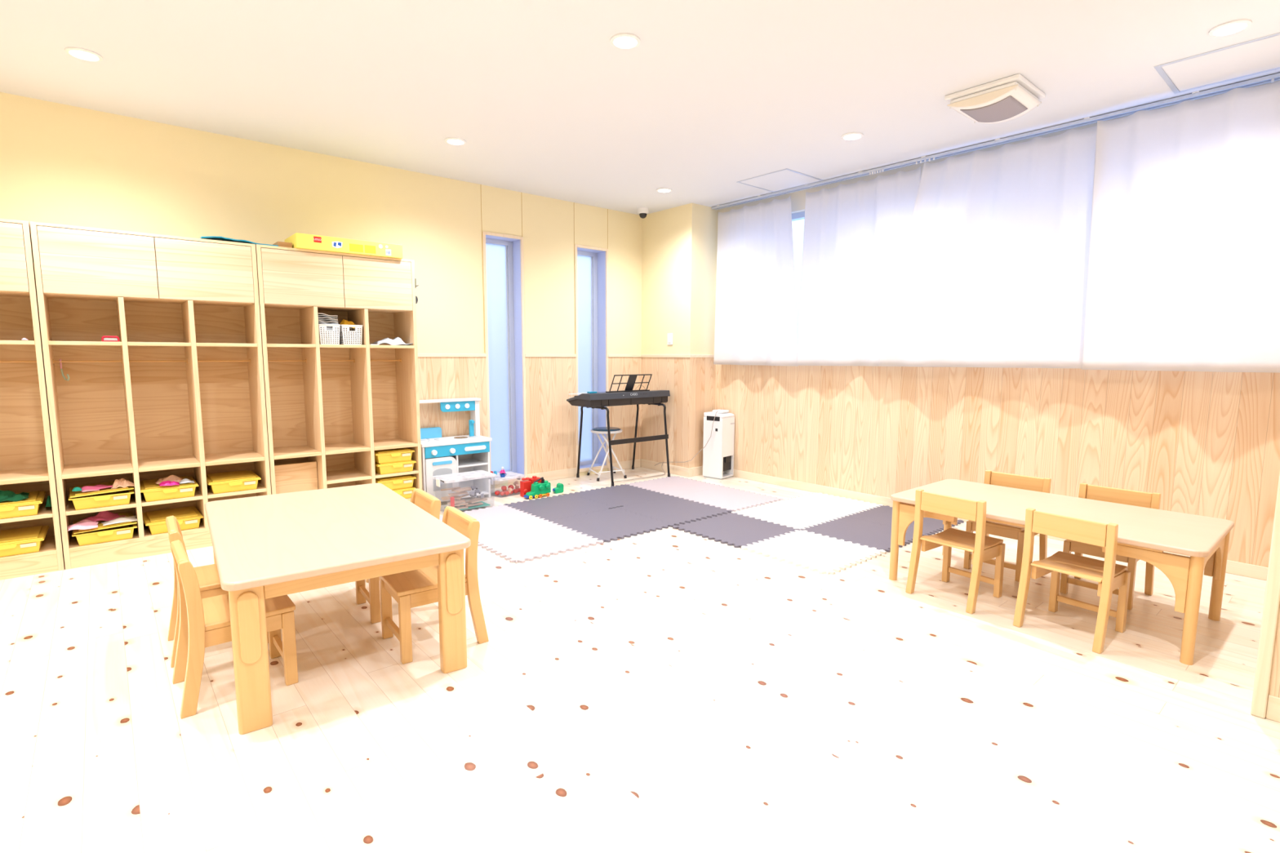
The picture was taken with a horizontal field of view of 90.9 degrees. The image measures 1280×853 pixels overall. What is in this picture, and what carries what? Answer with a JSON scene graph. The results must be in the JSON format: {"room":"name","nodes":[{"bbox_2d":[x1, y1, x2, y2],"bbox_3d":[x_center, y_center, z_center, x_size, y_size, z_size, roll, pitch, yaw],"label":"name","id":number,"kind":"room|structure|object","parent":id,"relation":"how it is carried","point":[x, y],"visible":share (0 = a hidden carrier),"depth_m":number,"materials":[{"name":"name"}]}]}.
{"room":"children's room","nodes":[
{"label":"children's room","id":0,"kind":"room"},
{"bbox_2d":[0,92,641,488],"bbox_3d":[-2.494,-0.616,4.359,7.530,2.515,0.200,-5,9,-40],"label":"wall","id":1,"kind":"structure","parent":0,"point":[60,163],"depth_m":4.35,"materials":[{"name":"yellow paint"}]},
{"bbox_2d":[482,231,527,484],"bbox_3d":[-1.209,-0.567,5.456,0.374,2.111,0.202,-5,9,-40],"label":"window","id":2,"kind":"structure","parent":1,"relation":"in","point":[503,254],"depth_m":5.51,"materials":[{"name":"blue glass"}]},
{"bbox_2d":[417,353,640,357],"bbox_3d":[-2.563,-0.475,4.171,6.762,0.027,0.018,-5,9,-40],"label":"trim","id":3,"kind":"structure","parent":1,"relation":"attached to","point":[419,354],"depth_m":5.50,"materials":[{"name":"brown wood"}]},
{"bbox_2d":[417,356,641,474],"bbox_3d":[-2.561,0.057,4.240,6.780,1.045,0.010,-5,9,-40],"label":"wood wall paneling","id":4,"kind":"structure","parent":1,"relation":"attached to","point":[551,420],"depth_m":5.66,"materials":[{"name":"brown wood"}]},
{"bbox_2d":[480,192,608,353],"bbox_3d":[-0.801,-1.334,5.599,1.299,1.355,0.001,-5,9,-40],"label":"trim","id":5,"kind":"structure","parent":1,"relation":"attached to","point":[481,193],"depth_m":5.38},
{"bbox_2d":[527,458,640,480],"bbox_3d":[-2.567,0.614,4.297,6.765,0.085,0.015,-5,9,-40],"label":"baseboard","id":6,"kind":"structure","parent":1,"relation":"attached to","point":[569,473],"depth_m":5.90,"materials":[{"name":"brown wood"}]},
{"bbox_2d":[574,244,608,472],"bbox_3d":[-0.515,-0.632,6.046,0.380,2.111,0.202,-5,9,-40],"label":"window","id":7,"kind":"structure","parent":1,"relation":"in","point":[591,263],"depth_m":6.10,"materials":[{"name":"blue glass"}]},
{"bbox_2d":[640,357,690,468],"bbox_3d":[0.240,-0.151,6.162,0.010,1.045,0.695,-5,9,-40],"label":"wood wall paneling","id":8,"kind":"structure","parent":1,"relation":"attached to","point":[673,375],"depth_m":6.11,"materials":[{"name":"brown wood"}]},
{"bbox_2d":[0,466,1279,852],"bbox_3d":[-0.300,0.994,1.955,7.530,0.120,6.965,-5,9,-40],"label":"floor","id":9,"kind":"structure","parent":0,"point":[669,690],"depth_m":1.99,"materials":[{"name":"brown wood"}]},
{"bbox_2d":[0,217,64,580],"bbox_3d":[-3.557,-0.114,3.080,0.978,1.800,0.396,-5,9,-40],"label":"cubby shelf","id":10,"kind":"object","parent":9,"relation":"on","point":[27,464],"visible":0.92,"depth_m":3.40,"materials":[{"name":"brown wood"}]},
{"bbox_2d":[0,490,45,519],"bbox_3d":[-3.318,0.416,3.313,0.274,0.079,0.336,-5,9,-40],"label":"tray","id":11,"kind":"object","parent":10,"relation":"on","point":[29,506],"visible":0.94,"depth_m":3.24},
{"bbox_2d":[0,490,30,502],"bbox_3d":[-3.301,0.355,3.256,0.210,0.055,0.168,-5,9,-40],"label":"cloth","id":12,"kind":"object","parent":11,"relation":"on","point":[5,495],"visible":1,"depth_m":3.25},
{"bbox_2d":[0,525,48,557],"bbox_3d":[-3.322,0.611,3.332,0.274,0.079,0.336,-5,8,-39],"label":"tray","id":13,"kind":"object","parent":10,"relation":"on","point":[27,540],"visible":1,"depth_m":3.28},
{"bbox_2d":[29,221,271,569],"bbox_3d":[-2.811,-0.184,3.715,0.978,1.800,0.396,-5,9,-40],"label":"cubby shelf","id":14,"kind":"object","parent":9,"relation":"on","point":[180,393],"visible":0.91,"depth_m":3.67,"materials":[{"name":"brown wood"}]},
{"bbox_2d":[68,480,133,510],"bbox_3d":[-3.034,0.382,3.553,0.277,0.094,0.336,-5,9,-40],"label":"tray","id":15,"kind":"object","parent":14,"relation":"on","point":[105,497],"visible":0.81,"depth_m":3.46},
{"bbox_2d":[80,484,112,491],"bbox_3d":[-2.993,0.331,3.477,0.107,0.024,0.153,5,8,38],"label":"cloth","id":16,"kind":"object","parent":15,"relation":"on","point":[96,486],"visible":0.91,"depth_m":3.44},
{"bbox_2d":[111,478,134,488],"bbox_3d":[-2.906,0.316,3.537,0.107,0.050,0.108,-5,9,-40],"label":"cloth","id":17,"kind":"object","parent":15,"relation":"on","point":[122,482],"visible":0.98,"depth_m":3.52,"materials":[{"name":"fabric"}]},
{"bbox_2d":[71,511,137,546],"bbox_3d":[-3.033,0.577,3.572,0.277,0.094,0.336,-5,9,-40],"label":"tray","id":18,"kind":"object","parent":14,"relation":"on","point":[122,531],"visible":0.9,"depth_m":3.48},
{"bbox_2d":[67,520,97,531],"bbox_3d":[-3.025,0.531,3.421,0.127,0.035,0.128,-5,9,-40],"label":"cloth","id":19,"kind":"object","parent":18,"relation":"on","point":[83,524],"visible":1,"depth_m":3.40,"materials":[{"name":"fabric"}]},
{"bbox_2d":[82,511,124,521],"bbox_3d":[-3.042,0.503,3.563,0.126,0.055,0.186,4,8,32],"label":"cloth","id":20,"kind":"object","parent":18,"relation":"on","point":[103,515],"visible":0.82,"depth_m":3.55,"materials":[{"name":"fabric"}]},
{"bbox_2d":[101,515,137,525],"bbox_3d":[-2.926,0.525,3.543,0.133,0.025,0.159,6,9,43],"label":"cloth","id":21,"kind":"object","parent":18,"relation":"on","point":[132,518],"visible":0.98,"depth_m":3.52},
{"bbox_2d":[101,335,119,342],"bbox_3d":[-2.912,-0.482,3.465,0.076,0.032,0.052,-5,9,-40],"label":"pencil case","id":22,"kind":"object","parent":14,"relation":"on","point":[104,338],"visible":0.86,"depth_m":3.45,"materials":[{"name":"plastic"}]},
{"bbox_2d":[139,475,198,502],"bbox_3d":[-2.809,0.368,3.748,0.274,0.079,0.336,-5,9,-40],"label":"tray","id":23,"kind":"object","parent":14,"relation":"on","point":[152,491],"visible":0.85,"depth_m":3.64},
{"bbox_2d":[155,475,182,484],"bbox_3d":[-2.772,0.308,3.711,0.136,0.048,0.096,-5,9,-40],"label":"cloth","id":24,"kind":"object","parent":23,"relation":"on","point":[172,477],"visible":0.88,"depth_m":3.69,"materials":[{"name":"fabric"}]},
{"bbox_2d":[159,480,179,485],"bbox_3d":[-2.723,0.327,3.643,0.095,0.025,0.075,-5,9,-40],"label":"cloth","id":25,"kind":"object","parent":23,"relation":"on","point":[166,482],"visible":1,"depth_m":3.63,"materials":[{"name":"fabric"}]},
{"bbox_2d":[142,506,203,534],"bbox_3d":[-2.812,0.561,3.787,0.274,0.079,0.336,-6,9,-42],"label":"tray","id":26,"kind":"object","parent":14,"relation":"on","point":[188,517],"visible":0.83,"depth_m":3.72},
{"bbox_2d":[206,470,261,493],"bbox_3d":[-2.567,0.345,3.957,0.274,0.079,0.336,-5,9,-40],"label":"tray","id":27,"kind":"object","parent":14,"relation":"on","point":[244,480],"visible":0.93,"depth_m":3.87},
{"bbox_2d":[200,235,278,246],"bbox_3d":[-2.440,-1.116,3.822,0.391,0.029,0.222,-5,9,-40],"label":"sheet","id":28,"kind":"object","parent":14,"relation":"on","point":[211,237],"visible":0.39,"depth_m":3.74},
{"bbox_2d":[165,515,268,667],"bbox_3d":[-1.680,0.611,2.507,0.344,0.505,0.302,-5,8,-38],"label":"chair","id":29,"kind":"object","parent":9,"relation":"on","point":[207,575],"visible":0.38,"depth_m":2.41,"materials":[{"name":"brown wood"}]},
{"bbox_2d":[169,540,297,719],"bbox_3d":[-1.416,0.648,2.185,0.344,0.505,0.302,-5,9,-40],"label":"chair","id":30,"kind":"object","parent":9,"relation":"on","point":[204,623],"visible":0.93,"depth_m":2.12,"materials":[{"name":"brown wood"}]},
{"bbox_2d":[204,483,471,734],"bbox_3d":[-1.269,0.614,2.556,0.752,0.490,1.264,-5,8,-36],"label":"square table","id":31,"kind":"object","parent":9,"relation":"on","point":[268,546],"visible":0.98,"depth_m":2.22,"materials":[{"name":"brown wood"}]},
{"bbox_2d":[255,244,422,501],"bbox_3d":[-2.072,-0.252,4.343,0.958,1.800,0.396,-5,9,-40],"label":"cubby shelf","id":32,"kind":"object","parent":9,"relation":"on","point":[329,407],"visible":0.66,"depth_m":4.31,"materials":[{"name":"brown wood"}]},
{"bbox_2d":[272,241,292,248],"bbox_3d":[-2.283,-1.140,4.008,0.080,0.038,0.220,-5,9,-40],"label":"cardboard box","id":33,"kind":"object","parent":32,"relation":"on","point":[283,244],"visible":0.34,"depth_m":3.92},
{"bbox_2d":[318,324,340,344],"bbox_3d":[-2.096,-0.612,4.198,0.134,0.132,0.226,-5,9,-40],"label":"plastic basket","id":34,"kind":"object","parent":32,"relation":"on","point":[333,326],"visible":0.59,"depth_m":4.12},
{"bbox_2d":[320,327,336,343],"bbox_3d":[-2.090,-0.605,4.191,0.090,0.106,0.160,-5,9,-40],"label":"magazine","id":35,"kind":"object","parent":34,"relation":"in","point":[327,328],"visible":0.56,"depth_m":4.13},
{"bbox_2d":[284,232,402,258],"bbox_3d":[-1.980,-1.190,4.229,0.655,0.090,0.322,-5,9,-40],"label":"storage box","id":36,"kind":"object","parent":32,"relation":"on","point":[301,241],"visible":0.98,"depth_m":4.08,"materials":[{"name":"yellow plastic"}]},
{"bbox_2d":[337,324,362,344],"bbox_3d":[-1.985,-0.622,4.292,0.134,0.132,0.226,-5,8,-37],"label":"plastic basket","id":37,"kind":"object","parent":32,"relation":"on","point":[355,337],"visible":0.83,"depth_m":4.22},
{"bbox_2d":[339,319,355,328],"bbox_3d":[-1.987,-0.694,4.270,0.113,0.062,0.179,-5,9,-40],"label":"cloth","id":38,"kind":"object","parent":37,"relation":"in","point":[344,322],"visible":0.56,"depth_m":4.22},
{"bbox_2d":[371,337,411,345],"bbox_3d":[-1.766,-0.605,4.469,0.233,0.058,0.229,-5,9,-40],"label":"folded cloth","id":39,"kind":"object","parent":32,"relation":"on","point":[397,340],"visible":0.98,"depth_m":4.41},
{"bbox_2d":[374,459,416,474],"bbox_3d":[-1.821,0.277,4.583,0.274,0.079,0.336,-5,9,-40],"label":"tray","id":40,"kind":"object","parent":32,"relation":"on","point":[406,465],"visible":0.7,"depth_m":4.46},
{"bbox_2d":[373,447,414,463],"bbox_3d":[-1.829,0.198,4.571,0.274,0.079,0.336,-5,9,-40],"label":"tray","id":41,"kind":"object","parent":40,"relation":"on","point":[388,455],"visible":0.67,"depth_m":4.45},
{"bbox_2d":[391,486,415,498],"bbox_3d":[-1.830,0.472,4.602,0.274,0.079,0.336,-5,9,-40],"label":"tray","id":42,"kind":"object","parent":32,"relation":"on","point":[406,492],"visible":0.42,"depth_m":4.53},
{"bbox_2d":[375,474,416,489],"bbox_3d":[-1.827,0.393,4.596,0.274,0.079,0.336,-5,9,-40],"label":"tray","id":43,"kind":"object","parent":42,"relation":"on","point":[402,481],"visible":0.68,"depth_m":4.49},
{"bbox_2d":[355,488,440,623],"bbox_3d":[-1.098,0.571,2.878,0.344,0.505,0.302,-5,8,-36],"label":"chair","id":44,"kind":"object","parent":9,"relation":"on","point":[423,500],"visible":0.33,"depth_m":2.81,"materials":[{"name":"brown wood"}]},
{"bbox_2d":[379,506,488,664],"bbox_3d":[-0.835,0.612,2.526,0.344,0.505,0.302,-5,8,-36],"label":"chair","id":45,"kind":"object","parent":9,"relation":"on","point":[410,589],"visible":0.75,"depth_m":2.46,"materials":[{"name":"brown wood"}]},
{"bbox_2d":[419,397,492,502],"bbox_3d":[-1.485,0.188,4.952,0.573,0.792,0.312,-5,9,-40],"label":"toy kitchen","id":46,"kind":"object","parent":9,"relation":"on","point":[440,455],"visible":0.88,"depth_m":4.94,"materials":[{"name":"white paint"}]},
{"bbox_2d":[420,438,443,442],"bbox_3d":[-1.613,0.106,4.857,0.189,0.004,0.189,-3,7,-27],"label":"cooktop","id":47,"kind":"object","parent":46,"relation":"in","point":[422,440],"depth_m":4.83,"materials":[{"name":"white paint"}]},
{"bbox_2d":[425,456,457,502],"bbox_3d":[-1.508,0.404,4.791,0.243,0.340,0.012,-5,9,-40],"label":"oven","id":48,"kind":"object","parent":46,"relation":"in","point":[434,466],"depth_m":4.77,"materials":[{"name":"white paint"}]},
{"bbox_2d":[419,397,480,403],"bbox_3d":[-1.546,-0.205,4.984,0.570,0.018,0.110,-5,9,-40],"label":"shelf","id":49,"kind":"object","parent":46,"relation":"attached to","point":[468,400],"depth_m":4.99,"materials":[{"name":"white paint"}]},
{"bbox_2d":[420,435,492,447],"bbox_3d":[-1.491,0.111,4.949,0.570,0.026,0.296,-5,9,-40],"label":"countertop","id":50,"kind":"structure","parent":46,"relation":"on","point":[446,441],"depth_m":4.88,"materials":[{"name":"white paint"}]},
{"bbox_2d":[468,419,474,436],"bbox_3d":[-1.356,0.015,5.091,0.036,0.134,0.045,-5,9,-40],"label":"tap","id":51,"kind":"object","parent":46,"relation":"on","point":[471,422],"depth_m":5.09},
{"bbox_2d":[457,458,488,498],"bbox_3d":[-1.498,0.424,4.986,0.512,0.256,0.270,-5,9,-40],"label":"shelf","id":52,"kind":"object","parent":46,"relation":"attached to","point":[464,464],"depth_m":5.12,"materials":[{"name":"white paint"}]},
{"bbox_2d":[432,470,496,487],"bbox_3d":[-1.303,0.481,4.692,0.419,0.245,0.245,-6,9,-41],"label":"clear container","id":53,"kind":"object","parent":9,"relation":"on","point":[460,477],"visible":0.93,"depth_m":4.64,"materials":[{"name":"plastic"}]},
{"bbox_2d":[440,495,462,500],"bbox_3d":[-1.381,0.524,4.620,0.147,0.022,0.052,-2,7,-18],"label":"track piece","id":54,"kind":"object","parent":53,"relation":"in","point":[456,497],"visible":0.86,"depth_m":4.61,"materials":[{"name":"brown wood"}]},
{"bbox_2d":[448,490,467,496],"bbox_3d":[-1.338,0.493,4.629,0.037,0.015,0.140,6,9,43],"label":"track piece","id":55,"kind":"object","parent":53,"relation":"in","point":[464,491],"visible":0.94,"depth_m":4.62,"materials":[{"name":"brown wood"}]},
{"bbox_2d":[444,501,490,510],"bbox_3d":[-1.288,0.596,4.705,0.300,0.006,0.140,-5,9,-40],"label":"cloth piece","id":56,"kind":"object","parent":53,"relation":"in","point":[484,503],"visible":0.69,"depth_m":4.71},
{"bbox_2d":[490,471,525,484],"bbox_3d":[-1.115,0.478,5.207,0.235,0.160,0.276,6,9,43],"label":"clear container","id":57,"kind":"object","parent":9,"relation":"on","point":[509,475],"visible":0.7,"depth_m":5.14,"materials":[{"name":"plastic"}]},
{"bbox_2d":[520,475,541,497],"bbox_3d":[-0.890,0.488,5.152,0.173,0.156,0.074,-5,9,-40],"label":"block","id":58,"kind":"object","parent":9,"relation":"on","point":[525,486],"visible":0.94,"depth_m":5.11,"materials":[{"name":"red plastic"}]},
{"bbox_2d":[524,476,551,499],"bbox_3d":[-0.826,0.494,5.083,0.224,0.159,0.088,-5,9,-40],"label":"train","id":59,"kind":"object","parent":9,"relation":"on","point":[543,488],"visible":1,"depth_m":5.07,"materials":[{"name":"green plastic"}]},
{"bbox_2d":[552,482,563,493],"bbox_3d":[-0.688,0.515,5.261,0.094,0.079,0.048,-5,9,-40],"label":"block","id":60,"kind":"object","parent":9,"relation":"on","point":[559,489],"visible":1,"depth_m":5.25,"materials":[{"name":"green plastic"}]},
{"bbox_2d":[586,426,626,480],"bbox_3d":[-0.316,0.246,5.935,0.310,0.469,0.342,-3,7,-24],"label":"folding stool","id":61,"kind":"object","parent":9,"relation":"on","point":[602,430],"visible":0.92,"depth_m":5.86,"materials":[{"name":"white paint"}]},
{"bbox_2d":[591,426,621,431],"bbox_3d":[-0.315,0.022,5.905,0.272,0.016,0.272,-5,9,-40],"label":"seat cushion","id":62,"kind":"object","parent":61,"relation":"on","point":[598,428],"depth_m":5.84,"materials":[{"name":"blue plastic"}]},
{"bbox_2d":[576,403,670,486],"bbox_3d":[-0.154,0.133,5.909,0.703,0.696,0.557,-5,9,-40],"label":"keyboard stand","id":63,"kind":"object","parent":9,"relation":"on","point":[635,439],"visible":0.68,"depth_m":5.83,"materials":[{"name":"black metal"}]},
{"bbox_2d":[566,390,670,407],"bbox_3d":[-0.187,-0.268,5.824,0.940,0.118,0.364,-5,9,-40],"label":"electronic keyboard","id":64,"kind":"object","parent":63,"relation":"on","point":[620,398],"visible":1,"depth_m":5.62,"materials":[{"name":"black plastic"}]},
{"bbox_2d":[605,373,652,392],"bbox_3d":[-0.089,-0.395,5.729,0.495,0.159,0.096,-5,9,-40],"label":"music stand","id":65,"kind":"object","parent":64,"relation":"on","point":[632,378],"visible":1,"depth_m":5.72,"materials":[{"name":"black plastic"}]},
{"bbox_2d":[439,475,964,574],"bbox_3d":[0.377,0.651,4.396,2.841,0.012,2.473,-5,9,-40],"label":"play mat","id":66,"kind":"object","parent":9,"relation":"on","point":[824,554],"depth_m":4.31,"materials":[{"name":"rubber"}]},
{"bbox_2d":[702,408,734,479],"bbox_3d":[0.743,0.163,5.945,0.214,0.635,0.206,6,9,41],"label":"air purifier","id":67,"kind":"object","parent":9,"relation":"on","point":[718,452],"visible":1,"depth_m":5.88,"materials":[{"name":"white plastic"}]},
{"bbox_2d":[706,416,719,421],"bbox_3d":[0.679,-0.073,5.841,0.147,0.042,0.006,6,9,41],"label":"grille","id":68,"kind":"object","parent":67,"relation":"attached to","point":[708,418],"depth_m":5.84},
{"bbox_2d":[905,488,1005,613],"bbox_3d":[1.528,0.563,3.020,0.335,0.509,0.322,-4,8,-36],"label":"chair","id":69,"kind":"object","parent":9,"relation":"on","point":[983,548],"visible":1,"depth_m":2.99,"materials":[{"name":"brown wood"}]},
{"bbox_2d":[963,470,1051,582],"bbox_3d":[1.980,0.521,3.407,0.335,0.509,0.322,-5,9,-40],"label":"chair","id":70,"kind":"object","parent":9,"relation":"on","point":[1003,479],"visible":0.42,"depth_m":3.37,"materials":[{"name":"brown wood"}]},
{"bbox_2d":[888,479,1234,665],"bbox_3d":[1.923,0.600,2.996,0.704,0.445,1.224,-5,9,-40],"label":"rectangular table","id":71,"kind":"object","parent":9,"relation":"on","point":[1144,534],"visible":0.85,"depth_m":2.75,"materials":[{"name":"brown wood"}]},
{"bbox_2d":[1013,507,1130,653],"bbox_3d":[1.832,0.607,2.645,0.335,0.509,0.322,-4,8,-35],"label":"chair","id":72,"kind":"object","parent":9,"relation":"on","point":[1110,575],"visible":1,"depth_m":2.62,"materials":[{"name":"brown wood"}]},
{"bbox_2d":[1059,483,1160,609],"bbox_3d":[2.270,0.562,3.055,0.335,0.509,0.322,-5,9,-40],"label":"chair","id":73,"kind":"object","parent":9,"relation":"on","point":[1130,497],"visible":0.43,"depth_m":3.04,"materials":[{"name":"brown wood"}]},
{"bbox_2d":[0,0,1279,214],"bbox_3d":[-0.289,-1.624,1.656,7.530,0.120,6.965,-5,9,-40],"label":"ceiling","id":74,"kind":"structure","parent":0,"point":[713,95],"depth_m":3.08,"materials":[{"name":"paint"}]},
{"bbox_2d":[64,46,102,61],"bbox_3d":[-2.557,-1.710,2.897,0.132,0.008,0.132,-5,9,-40],"label":"recessed light","id":75,"kind":"object","parent":74,"relation":"in","point":[77,52],"visible":1,"depth_m":2.89,"materials":[{"name":"white paint"}]},
{"bbox_2d":[69,50,97,59],"bbox_3d":[-2.557,-1.711,2.897,0.098,0.005,0.098,1,7,9],"label":"diffuser","id":76,"kind":"object","parent":75,"relation":"attached to","point":[82,55],"depth_m":2.89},
{"bbox_2d":[444,137,466,145],"bbox_3d":[-1.189,-1.837,4.060,0.132,0.008,0.132,-5,9,-40],"label":"recessed light","id":77,"kind":"object","parent":74,"relation":"in","point":[452,140],"visible":1,"depth_m":4.05,"materials":[{"name":"white paint"}]},
{"bbox_2d":[447,139,463,144],"bbox_3d":[-1.189,-1.838,4.060,0.098,0.005,0.098,0,7,0],"label":"diffuser","id":78,"kind":"object","parent":77,"relation":"attached to","point":[450,141],"depth_m":4.06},
{"bbox_2d":[610,32,639,48],"bbox_3d":[-0.064,-1.683,2.755,0.132,0.008,0.132,-5,9,-40],"label":"recessed light","id":79,"kind":"object","parent":74,"relation":"in","point":[623,40],"visible":1,"depth_m":2.75,"materials":[{"name":"white paint"}]},
{"bbox_2d":[613,36,636,47],"bbox_3d":[-0.064,-1.685,2.754,0.098,0.005,0.098,1,7,9],"label":"diffuser","id":80,"kind":"object","parent":79,"relation":"attached to","point":[619,42],"depth_m":2.76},
{"bbox_2d":[637,207,648,218],"bbox_3d":[0.029,-2.007,5.937,0.104,0.087,0.104,-5,9,-40],"label":"dome camera","id":81,"kind":"object","parent":74,"relation":"attached to","point":[642,211],"visible":1,"depth_m":5.90,"materials":[{"name":"white paint"}]},
{"bbox_2d":[656,187,671,192],"bbox_3d":[0.202,-1.966,5.243,0.132,0.008,0.132,-5,9,-40],"label":"recessed light","id":82,"kind":"object","parent":74,"relation":"in","point":[660,189],"visible":1,"depth_m":5.22,"materials":[{"name":"white paint"}]},
{"bbox_2d":[737,168,823,192],"bbox_3d":[1.101,-1.933,4.965,0.473,0.004,0.485,-5,9,-40],"label":"ceiling hatch","id":83,"kind":"object","parent":74,"relation":"attached to","point":[784,179],"visible":1,"depth_m":4.95,"materials":[{"name":"grey metal"}]},
{"bbox_2d":[840,132,863,140],"bbox_3d":[1.326,-1.813,3.937,0.132,0.008,0.132,-5,9,-40],"label":"recessed light","id":84,"kind":"object","parent":74,"relation":"in","point":[851,135],"visible":1,"depth_m":3.92,"materials":[{"name":"white paint"}]},
{"bbox_2d":[844,134,860,139],"bbox_3d":[1.326,-1.814,3.937,0.098,0.005,0.098,0,7,0],"label":"diffuser","id":85,"kind":"object","parent":84,"relation":"attached to","point":[846,136],"depth_m":3.94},
{"bbox_2d":[944,73,1045,124],"bbox_3d":[1.862,-1.692,3.313,0.370,0.102,0.360,-5,9,-40],"label":"ceiling vent","id":86,"kind":"object","parent":74,"relation":"in","point":[1004,100],"visible":1,"depth_m":3.24,"materials":[{"name":"white paint"}]},
{"bbox_2d":[711,72,1279,209],"bbox_3d":[1.973,-1.844,4.361,0.074,0.038,3.965,-5,9,-40],"label":"rail","id":87,"kind":"object","parent":74,"relation":"attached to","point":[1273,77],"visible":1,"depth_m":3.84,"materials":[{"name":"grey metal"}]},
{"bbox_2d":[713,195,798,366],"bbox_3d":[1.018,-1.233,5.512,0.079,1.390,0.945,-5,9,-40],"label":"curtain","id":88,"kind":"object","parent":87,"relation":"hanging from","point":[756,319],"visible":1,"depth_m":5.52,"materials":[{"name":"fabric"}]},
{"bbox_2d":[796,166,920,366],"bbox_3d":[1.634,-1.154,4.803,0.091,1.386,0.970,-5,9,-40],"label":"curtain","id":89,"kind":"object","parent":87,"relation":"hanging from","point":[855,234],"visible":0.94,"depth_m":4.83,"materials":[{"name":"fabric"}]},
{"bbox_2d":[878,125,1097,368],"bbox_3d":[2.197,-1.076,4.085,0.073,1.386,1.319,-6,9,-42],"label":"curtain","id":90,"kind":"object","parent":87,"relation":"hanging from","point":[993,271],"visible":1,"depth_m":3.98,"materials":[{"name":"fabric"}]},
{"bbox_2d":[1081,80,1279,373],"bbox_3d":[2.864,-0.980,3.246,0.071,1.388,0.950,-5,8,-38],"label":"curtain","id":91,"kind":"object","parent":87,"relation":"hanging from","point":[1184,274],"visible":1,"depth_m":3.28,"materials":[{"name":"fabric"}]},
{"bbox_2d":[1153,31,1279,93],"bbox_3d":[2.818,-1.689,2.885,0.470,0.004,0.650,-5,9,-40],"label":"ceiling hatch","id":92,"kind":"object","parent":74,"relation":"attached to","point":[1260,55],"visible":1,"depth_m":2.96,"materials":[{"name":"grey metal"}]},
{"bbox_2d":[1208,18,1252,36],"bbox_3d":[2.458,-1.658,2.624,0.132,0.008,0.132,-5,9,-40],"label":"recessed light","id":93,"kind":"object","parent":74,"relation":"in","point":[1232,27],"visible":1,"depth_m":2.62,"materials":[{"name":"white paint"}]},
{"bbox_2d":[1213,22,1246,34],"bbox_3d":[2.458,-1.659,2.624,0.098,0.005,0.098,-1,7,-9],"label":"diffuser","id":94,"kind":"object","parent":93,"relation":"attached to","point":[1225,28],"depth_m":2.62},
{"bbox_2d":[641,203,718,355],"bbox_3d":[0.449,-0.822,6.276,0.550,2.515,0.695,-5,9,-40],"label":"wall column","id":95,"kind":"structure","parent":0,"point":[679,244],"depth_m":5.94,"materials":[{"name":"yellow paint"}]},
{"bbox_2d":[666,333,672,344],"bbox_3d":[0.286,-0.838,6.031,0.012,0.110,0.070,-5,9,-40],"label":"wall switch","id":96,"kind":"object","parent":95,"relation":"attached to","point":[669,335],"visible":1,"depth_m":6.02,"materials":[{"name":"white paint"}]},
{"bbox_2d":[640,458,702,477],"bbox_3d":[0.367,0.395,6.328,0.351,0.085,0.695,-5,9,-40],"label":"baseboard","id":97,"kind":"structure","parent":95,"relation":"attached to","point":[686,472],"depth_m":6.10,"materials":[{"name":"brown wood"}]},
{"bbox_2d":[718,80,1279,213],"bbox_3d":[2.781,-0.534,3.836,0.200,2.515,6.070,-5,9,-40],"label":"wall","id":98,"kind":"structure","parent":0,"point":[798,197],"depth_m":4.78,"materials":[{"name":"beige paint"}]},
{"bbox_2d":[641,354,714,357],"bbox_3d":[0.378,-0.695,6.205,0.368,0.027,0.695,-5,9,-40],"label":"trim","id":99,"kind":"structure","parent":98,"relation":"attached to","point":[642,355],"depth_m":6.00,"materials":[{"name":"brown wood"}]},
{"bbox_2d":[689,357,715,467],"bbox_3d":[0.600,-0.133,6.020,0.350,1.045,0.010,-5,9,-40],"label":"trim","id":100,"kind":"structure","parent":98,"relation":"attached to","point":[703,370],"depth_m":5.98,"materials":[{"name":"brown wood"}]},
{"bbox_2d":[791,211,804,221],"bbox_3d":[2.102,-1.118,4.541,0.060,1.190,3.720,-5,9,-40],"label":"window","id":101,"kind":"structure","parent":98,"relation":"in","point":[798,215],"depth_m":5.33,"materials":[{"name":"blue glass"}]},
{"bbox_2d":[715,364,1279,567],"bbox_3d":[2.029,0.037,4.621,0.010,1.055,3.990,-5,9,-40],"label":"wainscoting","id":102,"kind":"structure","parent":98,"relation":"attached to","point":[1208,442],"depth_m":4.05,"materials":[{"name":"brown wood"}]},
{"bbox_2d":[732,469,1267,580],"bbox_3d":[2.027,0.597,4.681,0.014,0.070,3.985,-5,9,-40],"label":"baseboard","id":103,"kind":"structure","parent":98,"relation":"attached to","point":[1237,568],"depth_m":5.03,"materials":[{"name":"brown wood"}]},
{"bbox_3d":[3.278,-0.296,1.765,1.755,2.515,1.855,-5,9,-40],"label":"wall","id":104,"kind":"structure","parent":0,"visible":0},
{"bbox_2d":[1250,473,1279,718],"bbox_3d":[2.667,-0.378,2.458,1.778,2.515,0.034,-5,9,-40],"label":"trim","id":105,"kind":"structure","parent":104,"relation":"attached to","point":[1272,596],"depth_m":1.99,"materials":[{"name":"brown wood"}]},
{"bbox_2d":[1265,694,1279,722],"bbox_3d":[2.606,0.977,1.325,0.015,0.080,1.838,-5,9,-40],"label":"baseboard","id":106,"kind":"structure","parent":104,"relation":"attached to","point":[1273,710],"depth_m":2.00,"materials":[{"name":"brown wood"}]},
{"bbox_2d":[1268,603,1279,697],"bbox_3d":[2.610,0.418,1.263,0.010,1.045,1.838,-5,9,-40],"label":"trim","id":107,"kind":"structure","parent":104,"relation":"attached to","point":[1274,684],"depth_m":1.99,"materials":[{"name":"brown wood"}]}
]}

